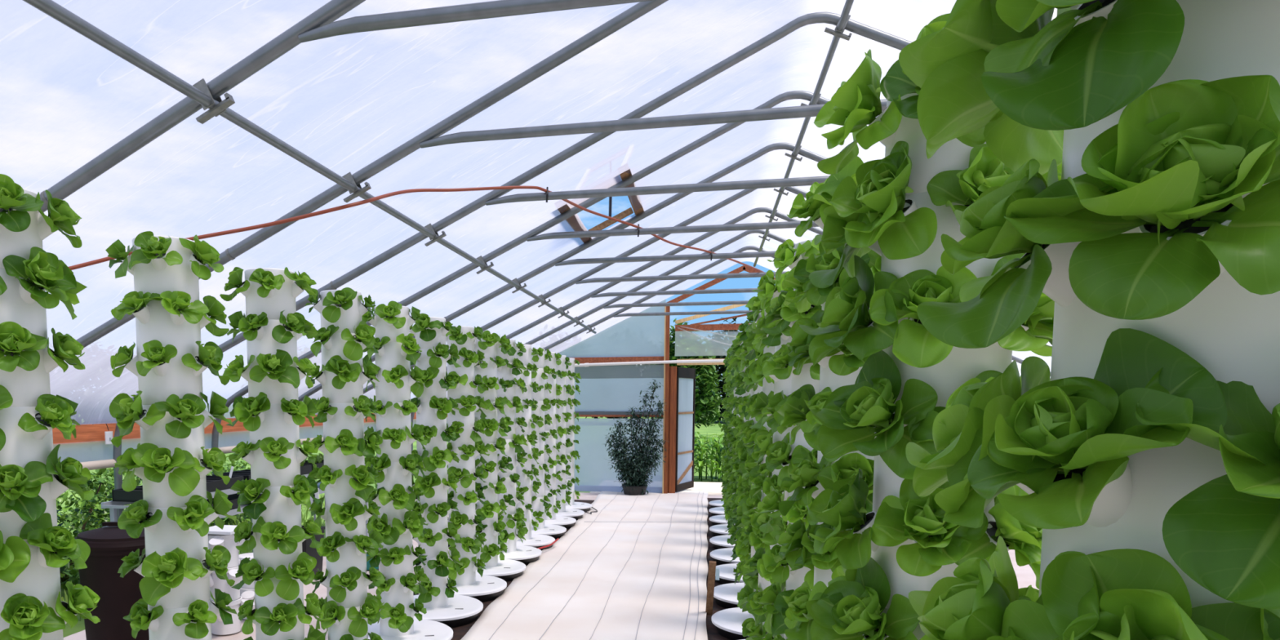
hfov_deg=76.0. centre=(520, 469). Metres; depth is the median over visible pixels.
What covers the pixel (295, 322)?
lettuce
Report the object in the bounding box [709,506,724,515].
reservoir
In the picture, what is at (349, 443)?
lettuce
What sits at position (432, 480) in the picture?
lettuce
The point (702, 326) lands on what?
trim
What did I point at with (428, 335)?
lettuce
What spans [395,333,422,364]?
lettuce
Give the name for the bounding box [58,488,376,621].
grass
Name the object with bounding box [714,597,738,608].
tub
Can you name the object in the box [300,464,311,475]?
tray
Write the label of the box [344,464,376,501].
lettuce
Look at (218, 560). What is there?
lettuce
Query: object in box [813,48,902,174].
lettuce
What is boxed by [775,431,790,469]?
lettuce
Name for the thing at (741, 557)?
lettuce
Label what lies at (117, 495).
tray
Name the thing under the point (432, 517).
lettuce
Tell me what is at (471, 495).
lettuce
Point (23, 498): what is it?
lettuce
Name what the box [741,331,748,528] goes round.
tower
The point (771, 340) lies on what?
lettuce
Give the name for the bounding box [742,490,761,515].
lettuce
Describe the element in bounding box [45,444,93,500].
lettuce
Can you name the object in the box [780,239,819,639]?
tower
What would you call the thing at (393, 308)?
lettuce
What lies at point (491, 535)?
tower
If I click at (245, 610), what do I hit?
lettuce
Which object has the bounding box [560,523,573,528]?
tub
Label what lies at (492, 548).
lettuce
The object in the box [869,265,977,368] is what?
lettuce
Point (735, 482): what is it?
foliage
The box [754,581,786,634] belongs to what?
lettuce
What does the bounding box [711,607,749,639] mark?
reservoir
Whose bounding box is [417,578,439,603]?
lettuce
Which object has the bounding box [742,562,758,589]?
lettuce
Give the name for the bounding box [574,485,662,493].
trim
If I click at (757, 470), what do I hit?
lettuce
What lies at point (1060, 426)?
lettuce
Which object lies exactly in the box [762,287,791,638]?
tower
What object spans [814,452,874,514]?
lettuce
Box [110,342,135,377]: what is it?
lettuce
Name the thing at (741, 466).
lettuce
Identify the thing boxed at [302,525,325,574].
storage bin
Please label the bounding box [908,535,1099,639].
lettuce
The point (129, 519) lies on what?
lettuce
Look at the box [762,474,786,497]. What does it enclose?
lettuce
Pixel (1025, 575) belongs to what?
floor
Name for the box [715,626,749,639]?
tub
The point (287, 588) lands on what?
lettuce
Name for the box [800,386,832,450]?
lettuce
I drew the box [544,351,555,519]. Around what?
tower
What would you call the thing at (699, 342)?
film
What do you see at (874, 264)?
lettuce
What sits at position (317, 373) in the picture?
lettuce
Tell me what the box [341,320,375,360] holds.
lettuce
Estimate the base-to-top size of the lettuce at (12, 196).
0.152 m
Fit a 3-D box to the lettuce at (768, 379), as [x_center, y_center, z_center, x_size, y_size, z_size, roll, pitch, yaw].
[1.468,-0.534,4.555,0.207,0.194,0.095,3,6,28]
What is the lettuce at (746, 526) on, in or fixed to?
attached to the tower at (751, 391)
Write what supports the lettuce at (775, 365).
attached to the tower at (795, 580)
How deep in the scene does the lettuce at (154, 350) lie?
2.90 m
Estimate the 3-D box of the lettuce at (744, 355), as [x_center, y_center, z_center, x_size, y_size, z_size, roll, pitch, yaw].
[1.764,-0.871,6.216,0.109,0.182,0.204,-3,6,-30]
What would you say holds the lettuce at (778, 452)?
attached to the tower at (795, 580)
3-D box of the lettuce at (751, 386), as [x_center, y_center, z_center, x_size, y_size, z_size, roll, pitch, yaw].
[1.823,-0.671,6.172,0.196,0.165,0.101,1,5,16]
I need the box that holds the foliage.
[44,239,789,639]
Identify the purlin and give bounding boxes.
[22,0,596,333]
[753,0,853,266]
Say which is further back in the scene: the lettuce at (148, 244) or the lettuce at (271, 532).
the lettuce at (271, 532)
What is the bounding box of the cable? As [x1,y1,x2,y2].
[68,186,774,279]
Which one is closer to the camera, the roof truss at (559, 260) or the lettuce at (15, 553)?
the lettuce at (15, 553)
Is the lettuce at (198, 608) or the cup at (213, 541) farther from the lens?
the cup at (213, 541)
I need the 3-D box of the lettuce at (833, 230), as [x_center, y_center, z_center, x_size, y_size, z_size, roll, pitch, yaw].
[0.645,-0.466,1.604,0.135,0.216,0.230,3,6,31]
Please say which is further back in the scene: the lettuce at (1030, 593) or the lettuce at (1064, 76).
the lettuce at (1030, 593)
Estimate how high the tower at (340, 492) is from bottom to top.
2.128 m
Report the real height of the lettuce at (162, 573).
0.206 m
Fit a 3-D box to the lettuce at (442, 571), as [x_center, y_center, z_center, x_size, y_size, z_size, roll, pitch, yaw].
[-0.581,0.694,5.911,0.187,0.181,0.111,-3,6,-29]
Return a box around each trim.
[52,412,447,444]
[571,356,663,364]
[574,411,663,414]
[574,414,663,417]
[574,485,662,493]
[662,306,666,493]
[663,306,670,493]
[666,265,775,302]
[667,366,676,493]
[675,323,750,331]
[676,358,724,364]
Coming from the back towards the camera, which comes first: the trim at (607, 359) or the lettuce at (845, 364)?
the trim at (607, 359)
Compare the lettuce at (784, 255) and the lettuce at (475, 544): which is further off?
the lettuce at (475, 544)
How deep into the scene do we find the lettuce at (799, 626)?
2.34 m
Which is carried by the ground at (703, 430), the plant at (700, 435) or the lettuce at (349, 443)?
the plant at (700, 435)
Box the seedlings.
[301,453,324,464]
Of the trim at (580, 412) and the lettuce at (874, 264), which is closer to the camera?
the lettuce at (874, 264)
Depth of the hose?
8.60 m
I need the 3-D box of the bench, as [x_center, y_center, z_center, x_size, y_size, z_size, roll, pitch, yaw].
[-2.418,0.525,7.779,0.420,0.892,3.920,1,5,13]
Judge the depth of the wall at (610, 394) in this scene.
14.04 m
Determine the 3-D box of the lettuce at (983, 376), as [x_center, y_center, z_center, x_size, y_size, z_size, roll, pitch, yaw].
[0.790,-0.059,1.361,0.227,0.217,0.108,0,5,5]
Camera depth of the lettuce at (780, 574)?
3.13 m
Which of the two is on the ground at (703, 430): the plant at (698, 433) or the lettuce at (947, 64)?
the plant at (698, 433)
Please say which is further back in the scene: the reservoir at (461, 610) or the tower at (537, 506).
the tower at (537, 506)
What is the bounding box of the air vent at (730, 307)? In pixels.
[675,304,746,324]
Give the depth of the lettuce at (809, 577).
3.03 m
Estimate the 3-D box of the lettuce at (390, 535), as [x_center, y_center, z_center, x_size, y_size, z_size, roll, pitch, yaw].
[-0.891,0.378,5.151,0.255,0.197,0.100,3,6,31]
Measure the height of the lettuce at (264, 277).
0.137 m
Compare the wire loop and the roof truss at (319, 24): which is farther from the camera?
the wire loop
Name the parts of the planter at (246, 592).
planter, planter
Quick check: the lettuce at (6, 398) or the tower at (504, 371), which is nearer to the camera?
the lettuce at (6, 398)
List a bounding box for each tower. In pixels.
[0,188,77,639]
[120,235,219,639]
[236,267,311,639]
[312,289,373,639]
[368,305,418,636]
[409,316,453,608]
[445,325,479,585]
[474,337,502,567]
[497,339,519,552]
[515,344,531,539]
[531,348,544,528]
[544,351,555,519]
[555,355,565,511]
[565,357,574,505]
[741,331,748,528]
[744,321,755,585]
[749,312,762,620]
[758,297,774,625]
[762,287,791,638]
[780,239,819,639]
[804,217,874,586]
[853,93,1028,639]
[1013,0,1279,608]
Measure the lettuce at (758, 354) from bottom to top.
0.196 m
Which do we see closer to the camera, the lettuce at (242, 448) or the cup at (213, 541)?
the lettuce at (242, 448)
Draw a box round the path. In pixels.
[590,481,723,495]
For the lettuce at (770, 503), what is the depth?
3.20 m
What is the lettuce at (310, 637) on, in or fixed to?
attached to the tower at (276, 424)
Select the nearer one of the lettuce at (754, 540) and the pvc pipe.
the lettuce at (754, 540)
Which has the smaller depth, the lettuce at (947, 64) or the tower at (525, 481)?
the lettuce at (947, 64)
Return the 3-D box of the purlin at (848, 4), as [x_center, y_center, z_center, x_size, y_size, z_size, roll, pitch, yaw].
[1.948,-2.626,5.049,0.041,0.041,16.920,1,5,13]
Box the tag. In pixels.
[104,423,112,444]
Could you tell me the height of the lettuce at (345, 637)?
0.177 m
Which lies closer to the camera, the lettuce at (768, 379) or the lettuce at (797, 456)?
the lettuce at (797, 456)
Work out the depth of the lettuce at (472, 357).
6.51 m
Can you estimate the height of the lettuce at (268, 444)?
0.145 m
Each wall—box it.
[53,417,447,462]
[555,298,666,487]
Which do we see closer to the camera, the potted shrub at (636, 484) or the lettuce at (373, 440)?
the lettuce at (373, 440)
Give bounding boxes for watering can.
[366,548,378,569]
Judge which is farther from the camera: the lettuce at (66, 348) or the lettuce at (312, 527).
the lettuce at (312, 527)
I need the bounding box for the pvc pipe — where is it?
[574,359,724,367]
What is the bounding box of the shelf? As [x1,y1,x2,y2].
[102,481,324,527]
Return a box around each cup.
[208,537,223,549]
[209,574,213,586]
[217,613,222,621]
[228,568,242,586]
[236,538,244,551]
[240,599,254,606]
[241,590,254,602]
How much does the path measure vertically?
0.050 m
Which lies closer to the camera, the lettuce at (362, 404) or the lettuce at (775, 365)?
the lettuce at (775, 365)
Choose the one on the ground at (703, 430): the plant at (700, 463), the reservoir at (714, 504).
the plant at (700, 463)
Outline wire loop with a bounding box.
[579,506,597,514]
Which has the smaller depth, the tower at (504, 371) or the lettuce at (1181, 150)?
the lettuce at (1181, 150)
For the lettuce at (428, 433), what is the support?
attached to the tower at (426, 415)
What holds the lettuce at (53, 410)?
attached to the tower at (39, 580)
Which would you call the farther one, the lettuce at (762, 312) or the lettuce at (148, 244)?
the lettuce at (762, 312)
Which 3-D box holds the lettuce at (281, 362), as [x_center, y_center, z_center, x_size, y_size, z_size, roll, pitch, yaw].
[-1.099,-0.450,3.621,0.220,0.175,0.102,-2,5,-20]
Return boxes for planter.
[208,533,254,635]
[239,552,254,619]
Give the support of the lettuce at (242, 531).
attached to the tower at (276, 424)
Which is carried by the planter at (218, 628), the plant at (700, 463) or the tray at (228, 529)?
the tray at (228, 529)
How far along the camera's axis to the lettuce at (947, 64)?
0.80 m
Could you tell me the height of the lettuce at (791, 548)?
0.185 m
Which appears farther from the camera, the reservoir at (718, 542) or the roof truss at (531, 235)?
the reservoir at (718, 542)
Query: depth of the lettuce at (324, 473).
4.41 m
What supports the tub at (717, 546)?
in the reservoir at (718, 542)
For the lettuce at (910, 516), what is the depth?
1.41 m
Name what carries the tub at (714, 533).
in the reservoir at (717, 530)
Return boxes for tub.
[437,613,479,627]
[471,589,503,602]
[494,571,523,581]
[515,555,539,564]
[533,544,552,551]
[547,532,564,538]
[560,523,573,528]
[569,515,582,519]
[580,507,590,511]
[711,520,723,525]
[711,531,724,536]
[711,543,730,549]
[712,557,734,564]
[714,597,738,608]
[715,577,744,584]
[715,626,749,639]
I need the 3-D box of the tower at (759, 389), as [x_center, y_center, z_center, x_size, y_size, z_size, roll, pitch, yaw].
[1.716,-0.012,5.572,0.224,2.128,0.224,1,5,13]
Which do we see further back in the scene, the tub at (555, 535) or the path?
the path
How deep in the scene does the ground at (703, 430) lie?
17.05 m
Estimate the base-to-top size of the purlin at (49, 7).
0.041 m
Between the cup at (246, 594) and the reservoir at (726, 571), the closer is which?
the cup at (246, 594)
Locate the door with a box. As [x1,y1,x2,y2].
[675,367,695,492]
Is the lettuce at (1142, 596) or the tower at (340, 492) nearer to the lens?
the lettuce at (1142, 596)
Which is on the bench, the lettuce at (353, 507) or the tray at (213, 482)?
the tray at (213, 482)
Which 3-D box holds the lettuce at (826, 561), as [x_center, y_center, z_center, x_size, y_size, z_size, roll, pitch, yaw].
[0.845,0.215,2.261,0.096,0.150,0.188,-4,6,-40]
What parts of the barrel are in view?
barrel lid, lid handle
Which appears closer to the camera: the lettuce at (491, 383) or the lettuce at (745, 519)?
the lettuce at (745, 519)
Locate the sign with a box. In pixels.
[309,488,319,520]
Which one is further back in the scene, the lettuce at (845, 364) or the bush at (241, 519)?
the bush at (241, 519)
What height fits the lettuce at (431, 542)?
0.139 m
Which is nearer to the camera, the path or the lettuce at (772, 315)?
the lettuce at (772, 315)
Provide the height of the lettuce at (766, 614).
0.193 m
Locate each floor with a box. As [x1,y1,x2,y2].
[63,492,1039,639]
[413,497,730,639]
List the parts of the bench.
leg, leg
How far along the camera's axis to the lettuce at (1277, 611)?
0.62 m
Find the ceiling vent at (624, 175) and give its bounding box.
[562,171,644,242]
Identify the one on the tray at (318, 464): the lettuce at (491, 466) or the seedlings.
the seedlings
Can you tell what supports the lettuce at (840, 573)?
attached to the tower at (962, 365)
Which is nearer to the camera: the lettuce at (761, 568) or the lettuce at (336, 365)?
the lettuce at (761, 568)
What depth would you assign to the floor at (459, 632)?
6.34 m
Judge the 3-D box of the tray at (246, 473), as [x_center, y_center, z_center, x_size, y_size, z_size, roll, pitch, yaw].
[-2.493,0.068,7.375,0.360,0.085,0.540,1,5,13]
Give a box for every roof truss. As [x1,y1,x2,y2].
[40,0,654,212]
[75,0,887,347]
[112,12,911,519]
[211,90,869,525]
[297,142,826,401]
[363,186,807,394]
[376,207,822,506]
[410,229,1051,491]
[542,245,1050,376]
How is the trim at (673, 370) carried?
attached to the wall at (610, 394)
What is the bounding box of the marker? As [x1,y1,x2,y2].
[229,466,233,478]
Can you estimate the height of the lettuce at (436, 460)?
0.176 m
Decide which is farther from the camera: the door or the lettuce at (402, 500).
the door
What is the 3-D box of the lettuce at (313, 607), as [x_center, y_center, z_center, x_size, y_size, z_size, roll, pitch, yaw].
[-0.987,0.674,3.871,0.095,0.160,0.198,0,5,5]
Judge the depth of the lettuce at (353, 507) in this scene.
4.41 m
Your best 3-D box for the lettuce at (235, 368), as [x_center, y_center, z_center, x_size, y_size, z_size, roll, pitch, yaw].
[-1.296,-0.460,3.688,0.114,0.127,0.233,-4,6,-36]
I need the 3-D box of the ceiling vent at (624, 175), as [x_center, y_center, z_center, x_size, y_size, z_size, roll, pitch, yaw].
[0.713,-2.480,6.956,0.589,0.764,1.472,1,5,13]
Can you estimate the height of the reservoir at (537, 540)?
0.098 m
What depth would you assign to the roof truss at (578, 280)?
8.79 m
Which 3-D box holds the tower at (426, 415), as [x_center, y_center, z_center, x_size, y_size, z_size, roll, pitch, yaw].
[-0.649,-0.042,5.986,0.264,2.128,0.296,5,7,44]
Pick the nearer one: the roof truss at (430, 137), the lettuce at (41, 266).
the lettuce at (41, 266)
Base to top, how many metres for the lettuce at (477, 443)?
0.140 m
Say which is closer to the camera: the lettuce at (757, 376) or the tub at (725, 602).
the lettuce at (757, 376)
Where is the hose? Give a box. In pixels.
[537,537,559,549]
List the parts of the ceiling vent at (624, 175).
cross rail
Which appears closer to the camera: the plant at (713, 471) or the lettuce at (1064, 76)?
the lettuce at (1064, 76)
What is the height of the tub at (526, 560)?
0.066 m
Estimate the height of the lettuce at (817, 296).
0.190 m
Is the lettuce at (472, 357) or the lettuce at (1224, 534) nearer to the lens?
the lettuce at (1224, 534)
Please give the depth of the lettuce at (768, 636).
3.94 m
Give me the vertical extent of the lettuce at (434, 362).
0.192 m
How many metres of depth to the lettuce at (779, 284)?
3.76 m
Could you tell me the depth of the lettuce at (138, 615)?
3.00 m
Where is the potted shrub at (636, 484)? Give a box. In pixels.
[604,378,669,495]
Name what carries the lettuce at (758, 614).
attached to the tower at (780, 385)
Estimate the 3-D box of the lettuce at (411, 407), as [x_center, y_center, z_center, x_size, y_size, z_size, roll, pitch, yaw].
[-0.716,-0.395,5.136,0.102,0.104,0.178,3,6,36]
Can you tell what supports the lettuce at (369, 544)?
attached to the tower at (340, 492)
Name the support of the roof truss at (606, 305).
on the floor at (1025, 575)
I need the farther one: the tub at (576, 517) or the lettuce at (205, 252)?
the tub at (576, 517)
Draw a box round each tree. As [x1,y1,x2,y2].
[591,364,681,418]
[649,318,723,428]
[687,317,740,422]
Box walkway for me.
[460,489,708,639]
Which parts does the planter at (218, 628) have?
planter, planter, planter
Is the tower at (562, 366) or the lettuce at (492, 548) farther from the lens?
the tower at (562, 366)
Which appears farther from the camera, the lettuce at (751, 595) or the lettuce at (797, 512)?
the lettuce at (751, 595)
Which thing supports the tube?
attached to the wall at (82, 451)
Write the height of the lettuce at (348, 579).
0.186 m
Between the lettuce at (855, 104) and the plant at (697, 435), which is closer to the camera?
the lettuce at (855, 104)
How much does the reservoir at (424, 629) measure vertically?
0.098 m
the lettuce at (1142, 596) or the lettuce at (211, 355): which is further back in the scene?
the lettuce at (211, 355)
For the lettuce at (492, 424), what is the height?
0.173 m
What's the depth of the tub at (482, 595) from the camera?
6.55 m
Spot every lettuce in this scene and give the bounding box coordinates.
[0,173,44,231]
[0,275,7,295]
[0,321,47,372]
[0,384,13,450]
[0,461,53,521]
[0,530,31,582]
[0,592,65,639]
[2,246,76,308]
[17,394,75,439]
[19,512,90,568]
[35,189,81,248]
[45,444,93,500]
[47,328,85,372]
[55,581,100,628]
[109,391,165,447]
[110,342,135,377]
[111,291,163,319]
[115,443,140,491]
[117,499,162,537]
[123,598,164,638]
[128,231,182,269]
[131,443,199,496]
[136,339,177,376]
[139,546,203,606]
[149,290,208,324]
[155,393,205,438]
[166,494,215,537]
[172,599,217,639]
[178,234,224,279]
[181,341,230,385]
[187,545,235,586]
[191,446,230,484]
[203,295,229,336]
[219,266,249,301]
[222,355,254,382]
[228,439,260,463]
[233,391,270,431]
[233,521,256,552]
[237,478,270,519]
[237,596,257,634]
[238,311,268,341]
[241,558,275,596]
[248,267,284,297]
[248,349,300,388]
[252,515,305,554]
[254,597,305,635]
[258,436,294,469]
[271,310,306,343]
[275,551,316,600]
[280,397,307,425]
[280,474,315,509]
[284,266,318,299]
[288,636,316,639]
[293,356,316,387]
[295,437,318,467]
[297,592,328,624]
[302,516,324,548]
[306,362,324,388]
[310,324,339,356]
[310,435,324,449]
[313,396,337,422]
[314,465,342,490]
[316,531,345,562]
[320,600,345,630]
[321,287,357,323]
[324,355,361,389]
[324,429,365,456]
[328,566,361,602]
[329,497,364,531]
[339,634,368,639]
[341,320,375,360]
[344,395,375,421]
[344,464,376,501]
[344,534,378,556]
[346,593,381,637]
[357,426,382,457]
[364,453,391,483]
[366,513,399,545]
[367,336,390,359]
[370,400,392,414]
[371,573,395,594]
[374,301,405,328]
[378,484,416,511]
[378,545,410,566]
[379,602,413,632]
[382,364,408,388]
[382,427,406,448]
[391,511,424,537]
[393,399,417,415]
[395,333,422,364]
[399,453,418,478]
[400,573,418,594]
[410,366,439,397]
[411,313,441,341]
[411,449,428,468]
[412,501,427,514]
[414,471,440,497]
[417,528,442,546]
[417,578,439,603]
[420,424,437,443]
[422,446,453,471]
[426,342,448,368]
[426,502,451,523]
[426,551,453,577]
[429,395,452,419]
[445,324,466,344]
[446,371,467,391]
[447,466,471,488]
[448,511,468,529]
[448,557,470,580]
[450,421,463,440]
[454,395,476,416]
[454,537,481,554]
[457,346,478,367]
[457,444,475,460]
[457,489,477,505]
[475,395,490,412]
[475,440,490,453]
[475,500,500,519]
[477,330,499,350]
[477,375,499,393]
[480,417,498,436]
[480,461,496,479]
[480,542,499,562]
[734,492,748,509]
[735,528,743,540]
[735,544,751,561]
[737,356,749,373]
[737,446,747,459]
[738,453,760,479]
[740,556,758,578]
[741,348,755,365]
[741,508,756,525]
[741,522,751,536]
[742,394,755,419]
[742,425,766,459]
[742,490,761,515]
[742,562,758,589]
[742,617,759,636]
[744,323,755,337]
[744,360,756,391]
[745,296,773,328]
[746,346,763,359]
[746,382,755,392]
[746,429,773,468]
[746,591,762,613]
[748,462,770,484]
[748,532,769,551]
[748,587,767,626]
[749,391,773,422]
[750,510,782,545]
[751,334,769,351]
[751,352,773,391]
[752,270,786,310]
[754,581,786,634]
[755,308,764,324]
[755,485,785,533]
[756,553,774,583]
[757,379,763,386]
[760,318,791,346]
[760,632,782,639]
[761,392,786,428]
[762,290,791,335]
[762,343,798,379]
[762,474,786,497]
[762,544,789,582]
[762,587,786,622]
[764,300,770,309]
[764,375,773,383]
[765,435,807,486]
[766,239,811,280]
[768,515,787,537]
[771,589,794,637]
[772,635,785,639]
[773,395,804,425]
[773,505,815,571]
[775,290,822,321]
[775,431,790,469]
[776,271,793,292]
[777,384,815,444]
[778,455,831,515]
[781,496,814,529]
[782,253,816,312]
[782,581,813,639]
[786,177,827,236]
[786,310,835,374]
[791,444,817,468]
[793,241,870,306]
[793,358,820,379]
[794,522,844,572]
[799,254,898,365]
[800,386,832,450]
[802,565,857,619]
[803,238,820,259]
[804,564,813,590]
[805,557,919,639]
[806,468,872,568]
[808,205,871,288]
[810,350,944,479]
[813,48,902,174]
[813,155,863,224]
[813,402,825,448]
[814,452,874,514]
[823,141,937,259]
[826,309,870,375]
[839,249,881,294]
[868,478,988,576]
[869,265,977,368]
[880,13,950,119]
[898,0,1071,175]
[905,355,1050,513]
[907,369,1028,496]
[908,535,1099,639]
[916,158,1114,348]
[926,143,1048,214]
[942,328,1226,528]
[943,496,1042,589]
[981,0,1184,130]
[991,253,1054,351]
[1000,548,1279,639]
[1004,75,1279,319]
[1017,585,1039,602]
[1022,253,1052,356]
[1057,163,1062,180]
[1134,367,1279,608]
[1260,608,1279,639]
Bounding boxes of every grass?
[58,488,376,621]
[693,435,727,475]
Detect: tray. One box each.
[111,484,142,502]
[205,475,244,492]
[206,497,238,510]
[208,524,252,534]
[212,469,250,480]
[227,493,251,504]
[300,460,324,470]
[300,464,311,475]
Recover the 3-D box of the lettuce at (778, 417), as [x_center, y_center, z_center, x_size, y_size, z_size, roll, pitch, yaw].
[1.048,-0.228,3.020,0.229,0.131,0.120,4,7,42]
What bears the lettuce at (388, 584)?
attached to the tower at (391, 354)
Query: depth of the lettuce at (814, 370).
2.95 m
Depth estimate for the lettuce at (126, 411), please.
2.92 m
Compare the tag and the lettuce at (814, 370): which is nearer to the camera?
the lettuce at (814, 370)
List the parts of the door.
rail, pane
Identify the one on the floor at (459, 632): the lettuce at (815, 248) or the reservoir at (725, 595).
the reservoir at (725, 595)
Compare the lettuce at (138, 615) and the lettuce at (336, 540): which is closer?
the lettuce at (138, 615)
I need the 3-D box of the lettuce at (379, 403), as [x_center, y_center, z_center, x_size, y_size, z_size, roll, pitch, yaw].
[-0.902,-0.392,5.109,0.181,0.091,0.102,2,6,27]
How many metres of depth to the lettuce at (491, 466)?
7.31 m
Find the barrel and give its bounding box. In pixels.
[74,521,149,639]
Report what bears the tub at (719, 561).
in the reservoir at (721, 556)
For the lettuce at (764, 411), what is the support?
attached to the tower at (780, 385)
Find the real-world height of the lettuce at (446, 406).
0.174 m
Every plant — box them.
[693,431,708,475]
[693,433,715,479]
[693,436,704,467]
[694,434,722,479]
[694,435,715,470]
[695,438,710,481]
[697,436,724,481]
[702,433,724,479]
[704,434,724,477]
[706,437,723,481]
[706,439,724,479]
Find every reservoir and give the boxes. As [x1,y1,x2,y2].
[367,618,453,639]
[413,594,483,627]
[448,574,506,602]
[475,558,525,581]
[497,545,542,564]
[515,533,555,551]
[531,524,566,538]
[544,515,576,528]
[555,508,584,519]
[565,502,591,511]
[708,499,724,507]
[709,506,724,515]
[709,515,727,525]
[709,524,728,536]
[709,534,735,549]
[710,547,740,564]
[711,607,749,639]
[713,582,744,608]
[715,563,744,584]
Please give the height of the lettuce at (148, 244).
0.141 m
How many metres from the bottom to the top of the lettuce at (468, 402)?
0.172 m
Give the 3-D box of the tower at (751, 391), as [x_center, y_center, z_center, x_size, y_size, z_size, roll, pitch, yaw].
[1.900,-0.082,6.372,0.224,2.128,0.224,1,5,13]
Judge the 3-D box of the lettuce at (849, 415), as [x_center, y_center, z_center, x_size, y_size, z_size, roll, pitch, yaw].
[0.643,-0.103,1.446,0.122,0.227,0.273,-2,5,-23]
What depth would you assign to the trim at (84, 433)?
6.10 m
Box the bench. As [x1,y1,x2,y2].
[101,464,368,552]
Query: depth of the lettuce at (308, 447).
3.80 m
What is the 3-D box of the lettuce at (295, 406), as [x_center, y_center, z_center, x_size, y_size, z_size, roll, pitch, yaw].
[-1.032,-0.265,3.700,0.082,0.126,0.147,2,5,21]
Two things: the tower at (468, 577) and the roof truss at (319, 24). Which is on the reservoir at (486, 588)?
the tower at (468, 577)
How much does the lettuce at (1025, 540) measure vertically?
0.203 m
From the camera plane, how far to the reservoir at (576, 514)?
10.98 m
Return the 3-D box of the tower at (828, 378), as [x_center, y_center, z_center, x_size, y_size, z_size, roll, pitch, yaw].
[0.973,0.269,2.353,0.279,2.128,0.275,-2,5,-18]
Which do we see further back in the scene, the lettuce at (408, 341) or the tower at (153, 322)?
the lettuce at (408, 341)
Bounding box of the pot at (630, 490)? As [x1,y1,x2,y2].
[622,484,646,495]
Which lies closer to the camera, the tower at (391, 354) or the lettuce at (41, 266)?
the lettuce at (41, 266)
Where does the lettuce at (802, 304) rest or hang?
attached to the tower at (828, 378)
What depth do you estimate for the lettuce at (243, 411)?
3.63 m
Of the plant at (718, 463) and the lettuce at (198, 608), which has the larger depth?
the plant at (718, 463)
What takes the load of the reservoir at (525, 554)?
on the floor at (459, 632)
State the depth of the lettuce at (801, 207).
2.26 m
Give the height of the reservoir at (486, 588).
0.098 m
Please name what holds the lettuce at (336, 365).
attached to the tower at (340, 492)
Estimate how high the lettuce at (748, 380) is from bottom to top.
0.185 m
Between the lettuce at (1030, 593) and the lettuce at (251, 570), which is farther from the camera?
the lettuce at (251, 570)
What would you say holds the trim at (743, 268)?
attached to the wall
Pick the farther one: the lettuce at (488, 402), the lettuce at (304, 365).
the lettuce at (488, 402)
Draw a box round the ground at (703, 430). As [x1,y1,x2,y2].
[56,408,728,637]
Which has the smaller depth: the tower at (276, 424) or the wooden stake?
the tower at (276, 424)
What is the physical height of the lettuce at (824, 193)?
0.214 m
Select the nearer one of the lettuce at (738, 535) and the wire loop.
the lettuce at (738, 535)
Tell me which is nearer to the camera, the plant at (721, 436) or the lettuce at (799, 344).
the lettuce at (799, 344)
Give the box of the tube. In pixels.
[80,434,364,470]
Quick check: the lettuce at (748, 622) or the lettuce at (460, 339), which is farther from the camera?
the lettuce at (460, 339)
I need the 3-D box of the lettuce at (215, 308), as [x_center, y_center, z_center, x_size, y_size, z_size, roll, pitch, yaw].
[-1.170,-0.592,3.104,0.091,0.153,0.186,-2,5,-18]
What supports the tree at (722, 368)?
on the ground at (703, 430)
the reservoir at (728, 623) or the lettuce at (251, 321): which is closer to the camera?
the lettuce at (251, 321)
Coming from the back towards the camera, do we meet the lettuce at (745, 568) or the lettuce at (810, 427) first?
the lettuce at (745, 568)
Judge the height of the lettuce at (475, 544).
0.156 m
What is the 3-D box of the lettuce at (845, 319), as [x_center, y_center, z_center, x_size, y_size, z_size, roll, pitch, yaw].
[0.621,-0.304,1.520,0.122,0.213,0.284,0,5,0]
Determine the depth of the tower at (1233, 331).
0.65 m
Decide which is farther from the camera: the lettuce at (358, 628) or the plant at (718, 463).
the plant at (718, 463)
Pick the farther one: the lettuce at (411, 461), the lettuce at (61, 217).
the lettuce at (411, 461)
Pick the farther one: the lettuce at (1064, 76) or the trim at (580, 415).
the trim at (580, 415)
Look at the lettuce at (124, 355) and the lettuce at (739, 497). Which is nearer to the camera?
the lettuce at (124, 355)
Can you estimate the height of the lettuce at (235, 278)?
0.149 m
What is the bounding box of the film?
[675,325,742,355]
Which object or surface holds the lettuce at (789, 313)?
attached to the tower at (795, 580)
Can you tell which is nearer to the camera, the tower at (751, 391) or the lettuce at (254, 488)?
the lettuce at (254, 488)
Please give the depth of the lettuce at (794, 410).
2.38 m
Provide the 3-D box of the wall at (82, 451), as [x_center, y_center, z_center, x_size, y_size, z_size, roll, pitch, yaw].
[-3.079,-0.156,6.317,0.012,0.165,17.320,1,5,13]
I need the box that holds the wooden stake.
[705,560,719,614]
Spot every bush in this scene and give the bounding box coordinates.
[56,467,227,537]
[56,468,139,590]
[59,562,73,577]
[206,453,317,481]
[208,473,251,525]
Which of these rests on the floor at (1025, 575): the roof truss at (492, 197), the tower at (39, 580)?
the roof truss at (492, 197)
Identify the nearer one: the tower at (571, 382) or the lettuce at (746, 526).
the lettuce at (746, 526)
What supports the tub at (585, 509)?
in the reservoir at (585, 507)
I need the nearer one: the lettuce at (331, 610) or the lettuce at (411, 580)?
the lettuce at (331, 610)

